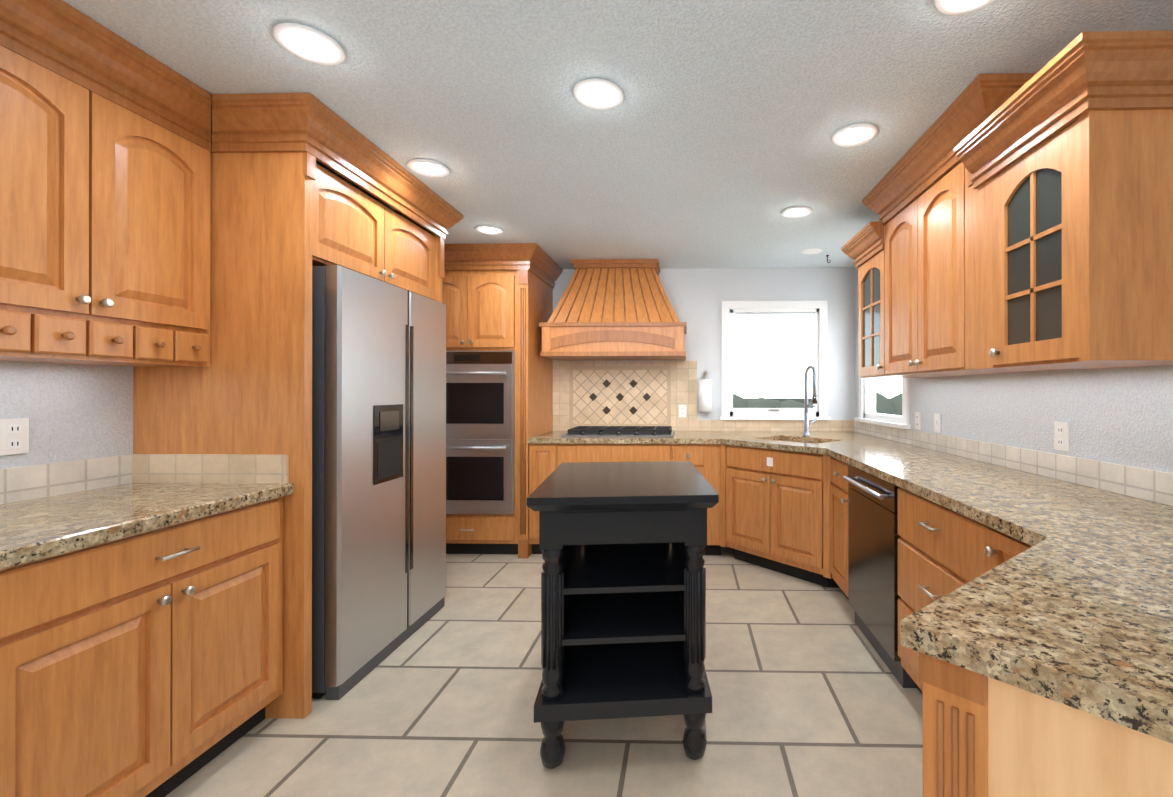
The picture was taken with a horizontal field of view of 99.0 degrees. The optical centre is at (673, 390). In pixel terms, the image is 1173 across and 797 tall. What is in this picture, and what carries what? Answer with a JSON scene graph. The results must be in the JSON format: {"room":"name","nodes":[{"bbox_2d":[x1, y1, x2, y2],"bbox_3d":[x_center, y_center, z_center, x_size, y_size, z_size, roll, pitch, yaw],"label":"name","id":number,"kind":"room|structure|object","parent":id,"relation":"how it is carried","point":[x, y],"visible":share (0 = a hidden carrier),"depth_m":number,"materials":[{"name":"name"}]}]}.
{"room":"kitchen","nodes":[
{"label":"kitchen","id":0,"kind":"room"},
{"bbox_2d":[0,149,211,468],"bbox_3d":[-2.171,0.083,1.334,0.100,2.366,6.300,0,0,1],"label":"wall","id":1,"kind":"structure","parent":0,"point":[73,412],"depth_m":1.73,"materials":[{"name":"paint"}]},
{"bbox_2d":[0,418,28,454],"bbox_3d":[-2.109,0.146,1.582,0.008,0.114,0.070,0,0,1],"label":"electrical outlet","id":2,"kind":"object","parent":1,"relation":"attached to","point":[14,435],"visible":1,"depth_m":1.58,"materials":[{"name":"white plastic"}]},
{"bbox_2d":[0,0,210,335],"bbox_3d":[-1.951,-0.661,1.498,0.328,0.874,0.853,0,0,1],"label":"upper cabinet","id":3,"kind":"object","parent":1,"relation":"attached to","point":[105,195],"depth_m":1.53,"materials":[{"name":"brown wood"}]},
{"bbox_2d":[165,546,922,796],"bbox_3d":[-0.290,1.296,1.338,3.860,0.060,6.400,0,0,1],"label":"floor","id":4,"kind":"structure","parent":0,"point":[812,696],"depth_m":1.89,"materials":[{"name":"tile"}]},
{"bbox_2d":[0,562,31,796],"bbox_3d":[-1.825,0.829,0.659,0.618,0.870,0.958,0,0,1],"label":"base cabinet","id":5,"kind":"object","parent":4,"relation":"on","point":[16,583],"depth_m":1.13,"materials":[{"name":"brown wood"}]},
{"bbox_2d":[28,494,288,796],"bbox_3d":[-1.807,0.831,1.461,0.618,0.870,0.914,0,0,1],"label":"base cabinet","id":6,"kind":"object","parent":4,"relation":"on","point":[141,625],"depth_m":1.43,"materials":[{"name":"brown wood"}]},
{"bbox_2d":[0,482,293,569],"bbox_3d":[-1.822,0.376,0.347,0.638,0.035,3.144,0,0,1],"label":"countertop","id":7,"kind":"structure","parent":6,"relation":"on","point":[37,529],"depth_m":1.47,"materials":[{"name":"beige stone"}]},
{"bbox_2d":[133,93,463,718],"bbox_3d":[-1.709,0.086,2.461,0.768,2.364,1.264,0,0,1],"label":"surround","id":8,"kind":"object","parent":4,"relation":"on","point":[288,212],"visible":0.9,"depth_m":1.92,"materials":[{"name":"brown wood"}]},
{"bbox_2d":[312,265,445,699],"bbox_3d":[-1.704,0.378,2.480,0.721,1.780,0.910,0,0,1],"label":"fridge","id":9,"kind":"object","parent":4,"relation":"on","point":[378,471],"visible":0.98,"depth_m":2.23,"materials":[{"name":"grey metal"}]},
{"bbox_2d":[442,243,562,557],"bbox_3d":[-1.532,0.089,4.074,1.048,2.364,0.788,0,0,1],"label":"tall cabinet","id":10,"kind":"object","parent":4,"relation":"on","point":[497,299],"visible":0.67,"depth_m":3.76,"materials":[{"name":"brown wood"}]},
{"bbox_2d":[529,443,564,553],"bbox_3d":[-0.958,0.836,4.104,0.273,0.870,0.698,0,0,1],"label":"base cabinet","id":11,"kind":"object","parent":4,"relation":"on","point":[546,460],"depth_m":3.76,"materials":[{"name":"brown wood"}]},
{"bbox_2d":[527,461,718,768],"bbox_3d":[-0.194,0.807,2.017,0.625,0.920,0.800,0,0,-5],"label":"kitchen island","id":12,"kind":"object","parent":4,"relation":"on","point":[622,545],"visible":1,"depth_m":1.70,"materials":[{"name":"black wood"}]},
{"bbox_2d":[565,443,680,462],"bbox_3d":[-0.442,0.836,4.093,0.970,0.870,0.698,0,0,1],"label":"base cabinet","id":13,"kind":"object","parent":4,"relation":"on","point":[574,452],"depth_m":3.74,"materials":[{"name":"brown wood"}]},
{"bbox_2d":[528,431,715,443],"bbox_3d":[-0.075,0.380,4.075,2.040,0.038,0.719,0,0,1],"label":"countertop","id":14,"kind":"structure","parent":13,"relation":"on","point":[680,437],"depth_m":3.73,"materials":[{"name":"stone"}]},
{"bbox_2d":[561,426,674,436],"bbox_3d":[-0.432,0.335,4.079,0.870,0.052,0.530,0,0,1],"label":"cooktop","id":15,"kind":"object","parent":14,"relation":"in","point":[622,431],"visible":1,"depth_m":3.92,"materials":[{"name":"black metal"}]},
{"bbox_2d":[681,444,720,554],"bbox_3d":[0.150,0.836,4.079,0.445,0.870,0.698,0,0,1],"label":"base cabinet","id":16,"kind":"object","parent":4,"relation":"on","point":[705,457],"depth_m":3.75,"materials":[{"name":"brown wood"}]},
{"bbox_2d":[720,440,839,587],"bbox_3d":[0.973,0.836,3.743,1.242,0.870,1.332,0,0,1],"label":"base cabinet","id":17,"kind":"object","parent":4,"relation":"on","point":[774,509],"visible":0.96,"depth_m":3.07,"materials":[{"name":"brown wood"}]},
{"bbox_2d":[712,431,1172,743],"bbox_3d":[0.925,0.376,1.992,1.257,0.038,4.838,0,0,1],"label":"countertop","id":18,"kind":"structure","parent":17,"relation":"on","point":[1072,606],"depth_m":0.89,"materials":[{"name":"stone"}]},
{"bbox_2d":[803,365,816,436],"bbox_3d":[1.077,0.082,3.863,0.117,0.557,0.153,0,0,1],"label":"faucet","id":19,"kind":"object","parent":18,"relation":"on","point":[806,418],"visible":1,"depth_m":3.89,"materials":[{"name":"silver metal"}]},
{"bbox_2d":[830,457,848,599],"bbox_3d":[1.270,0.834,2.894,0.609,0.870,0.377,0,0,1],"label":"base cabinet","id":20,"kind":"object","parent":4,"relation":"on","point":[839,486],"depth_m":2.89,"materials":[{"name":"brown wood"}]},
{"bbox_2d":[843,465,916,687],"bbox_3d":[1.220,0.834,2.405,0.631,0.868,0.600,0,0,1],"label":"dishwasher","id":21,"kind":"object","parent":4,"relation":"on","point":[873,537],"visible":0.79,"depth_m":2.32,"materials":[{"name":"grey metal"}]},
{"bbox_2d":[898,488,977,694],"bbox_3d":[1.244,0.832,1.758,0.609,0.870,0.688,0,0,1],"label":"base cabinet","id":22,"kind":"object","parent":4,"relation":"on","point":[943,551],"depth_m":1.84,"materials":[{"name":"brown wood"}]},
{"bbox_2d":[978,522,1031,576],"bbox_3d":[1.234,0.831,1.334,0.609,0.870,0.260,0,0,1],"label":"base cabinet","id":23,"kind":"object","parent":4,"relation":"on","point":[995,547],"depth_m":1.43,"materials":[{"name":"brown wood"}]},
{"bbox_2d":[919,652,1172,796],"bbox_3d":[0.946,0.830,0.416,1.143,0.868,1.586,0,0,1],"label":"base cabinet","id":24,"kind":"object","parent":4,"relation":"on","point":[984,736],"visible":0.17,"depth_m":0.56,"materials":[{"name":"brown wood"}]},
{"bbox_2d":[63,0,1172,268],"bbox_3d":[-0.290,-1.130,1.343,3.860,0.060,6.400,0,0,1],"label":"ceiling","id":25,"kind":"structure","parent":0,"point":[707,142],"depth_m":1.81,"materials":[{"name":"paint"}]},
{"bbox_2d":[272,22,345,65],"bbox_3d":[-1.151,-1.093,1.568,0.190,0.009,0.190,0,0,1],"label":"recessed light","id":26,"kind":"object","parent":25,"relation":"in","point":[308,43],"visible":1,"depth_m":1.56,"materials":[{"name":"white"}]},
{"bbox_2d":[407,159,449,176],"bbox_3d":[-1.202,-1.092,2.430,0.190,0.009,0.190,0,0,1],"label":"recessed light","id":27,"kind":"object","parent":25,"relation":"in","point":[427,167],"visible":0.98,"depth_m":2.42,"materials":[{"name":"white"}]},
{"bbox_2d":[474,225,503,234],"bbox_3d":[-1.252,-1.090,3.361,0.190,0.009,0.190,0,0,1],"label":"recessed light","id":28,"kind":"object","parent":25,"relation":"in","point":[489,229],"visible":1,"depth_m":3.35,"materials":[{"name":"white"}]},
{"bbox_2d":[572,78,623,109],"bbox_3d":[-0.278,-1.093,1.830,0.190,0.009,0.190,0,0,1],"label":"recessed light","id":29,"kind":"object","parent":25,"relation":"in","point":[597,94],"visible":1,"depth_m":1.82,"materials":[{"name":"white"}]},
{"bbox_2d":[781,206,812,217],"bbox_3d":[0.753,-1.090,3.026,0.190,0.009,0.190,0,0,1],"label":"recessed light","id":30,"kind":"object","parent":25,"relation":"in","point":[796,211],"visible":0.98,"depth_m":3.02,"materials":[{"name":"white"}]},
{"bbox_2d":[802,248,821,253],"bbox_3d":[1.087,-1.093,3.889,0.160,0.003,0.160,0,0,1],"label":"recessed light","id":31,"kind":"object","parent":25,"relation":"in","point":[812,251],"visible":1,"depth_m":3.88,"materials":[{"name":"white"}]},
{"bbox_2d":[831,123,877,146],"bbox_3d":[0.774,-1.092,2.120,0.190,0.009,0.190,0,0,1],"label":"recessed light","id":32,"kind":"object","parent":25,"relation":"in","point":[856,134],"visible":0.98,"depth_m":2.11,"materials":[{"name":"white"}]},
{"bbox_2d":[934,0,994,15],"bbox_3d":[0.816,-1.094,1.348,0.190,0.009,0.190,0,0,1],"label":"recessed light","id":33,"kind":"object","parent":25,"relation":"in","point":[954,7],"visible":0.98,"depth_m":1.41,"materials":[{"name":"white"}]},
{"bbox_2d":[553,268,854,419],"bbox_3d":[-0.218,0.089,4.490,3.860,2.366,0.100,0,0,1],"label":"wall","id":34,"kind":"structure","parent":0,"point":[696,297],"depth_m":4.42,"materials":[{"name":"paint"}]},
{"bbox_2d":[539,259,686,359],"bbox_3d":[-0.475,-0.683,4.176,1.170,0.820,0.538,0,0,1],"label":"range hood","id":35,"kind":"object","parent":34,"relation":"attached to","point":[614,309],"visible":1,"depth_m":3.98,"materials":[{"name":"brown wood"}]},
{"bbox_2d":[699,371,711,413],"bbox_3d":[0.280,0.012,4.361,0.116,0.380,0.132,0,0,1],"label":"paper towel holder","id":36,"kind":"object","parent":34,"relation":"attached to","point":[705,395],"visible":1,"depth_m":4.30,"materials":[{"name":"white paper"}]},
{"bbox_2d":[720,301,830,419],"bbox_3d":[0.899,-0.270,4.435,0.975,1.057,0.140,0,0,1],"label":"window","id":37,"kind":"structure","parent":34,"relation":"in","point":[818,310],"depth_m":4.41,"materials":[{"name":"white"}]},
{"bbox_2d":[855,268,1172,472],"bbox_3d":[1.589,0.083,1.248,0.100,2.366,6.300,0,0,1],"label":"wall","id":38,"kind":"structure","parent":0,"point":[1121,416],"depth_m":1.98,"materials":[{"name":"paint"}]},
{"bbox_2d":[553,361,1172,505],"bbox_3d":[0.206,0.042,2.019,2.697,0.629,4.818,0,0,1],"label":"tile backsplash","id":39,"kind":"structure","parent":38,"relation":"attached to","point":[622,393],"depth_m":4.42,"materials":[{"name":"beige tile"}]},
{"bbox_2d":[679,405,686,416],"bbox_3d":[0.081,0.182,4.415,0.070,0.114,0.008,0,0,1],"label":"electrical outlet","id":40,"kind":"object","parent":39,"relation":"attached to","point":[682,410],"visible":1,"depth_m":4.41,"materials":[{"name":"white plastic"}]},
{"bbox_2d":[855,246,880,377],"bbox_3d":[1.377,-0.439,2.959,0.398,0.715,0.426,0,0,1],"label":"upper cabinet","id":41,"kind":"object","parent":38,"relation":"attached to","point":[869,268],"depth_m":2.99,"materials":[{"name":"brown wood"}]},
{"bbox_2d":[854,376,910,428],"bbox_3d":[1.617,-0.271,3.788,0.140,1.057,0.960,0,0,1],"label":"window","id":42,"kind":"structure","parent":38,"relation":"in","point":[867,401],"depth_m":3.98,"materials":[{"name":"white"}]},
{"bbox_2d":[915,412,920,429],"bbox_3d":[1.577,0.194,3.198,0.008,0.114,0.070,0,0,1],"label":"electrical outlet","id":43,"kind":"object","parent":38,"relation":"attached to","point":[917,420],"visible":1,"depth_m":3.18,"materials":[{"name":"white plastic"}]},
{"bbox_2d":[877,162,981,377],"bbox_3d":[1.364,-0.508,2.383,0.398,0.850,0.847,0,0,1],"label":"upper cabinet","id":44,"kind":"object","parent":38,"relation":"attached to","point":[915,245],"depth_m":2.37,"materials":[{"name":"brown wood"}]},
{"bbox_2d":[934,413,940,432],"bbox_3d":[1.569,0.194,2.948,0.014,0.114,0.070,0,0,1],"label":"electrical outlet","id":45,"kind":"object","parent":38,"relation":"attached to","point":[937,423],"visible":1,"depth_m":2.94,"materials":[{"name":"white plastic"}]},
{"bbox_2d":[949,126,1048,373],"bbox_3d":[1.353,-0.509,1.908,0.398,0.850,0.222,0,0,1],"label":"upper cabinet","id":46,"kind":"object","parent":38,"relation":"attached to","point":[992,147],"depth_m":1.97,"materials":[{"name":"brown wood"}]},
{"bbox_2d":[1054,421,1068,450],"bbox_3d":[1.550,0.182,1.978,0.008,0.114,0.070,0,0,1],"label":"electrical outlet","id":47,"kind":"object","parent":38,"relation":"attached to","point":[1061,436],"visible":1,"depth_m":1.97,"materials":[{"name":"white plastic"}]},
{"bbox_2d":[969,98,1172,373],"bbox_3d":[1.320,-0.409,1.545,0.448,0.660,0.505,0,0,1],"label":"upper cabinet","id":48,"kind":"object","parent":38,"relation":"attached to","point":[1032,231],"depth_m":1.34,"materials":[{"name":"brown wood"}]},
{"label":"outside","id":49,"kind":"structure","parent":0,"visible":0},
{"bbox_2d":[733,392,901,415],"bbox_3d":[3.992,1.676,3.765,20.250,3.389,20.350,0,0,1],"label":"hedge","id":50,"kind":"object","parent":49,"point":[891,406],"visible":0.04,"depth_m":12.76,"materials":[{"name":"green"}]}
]}

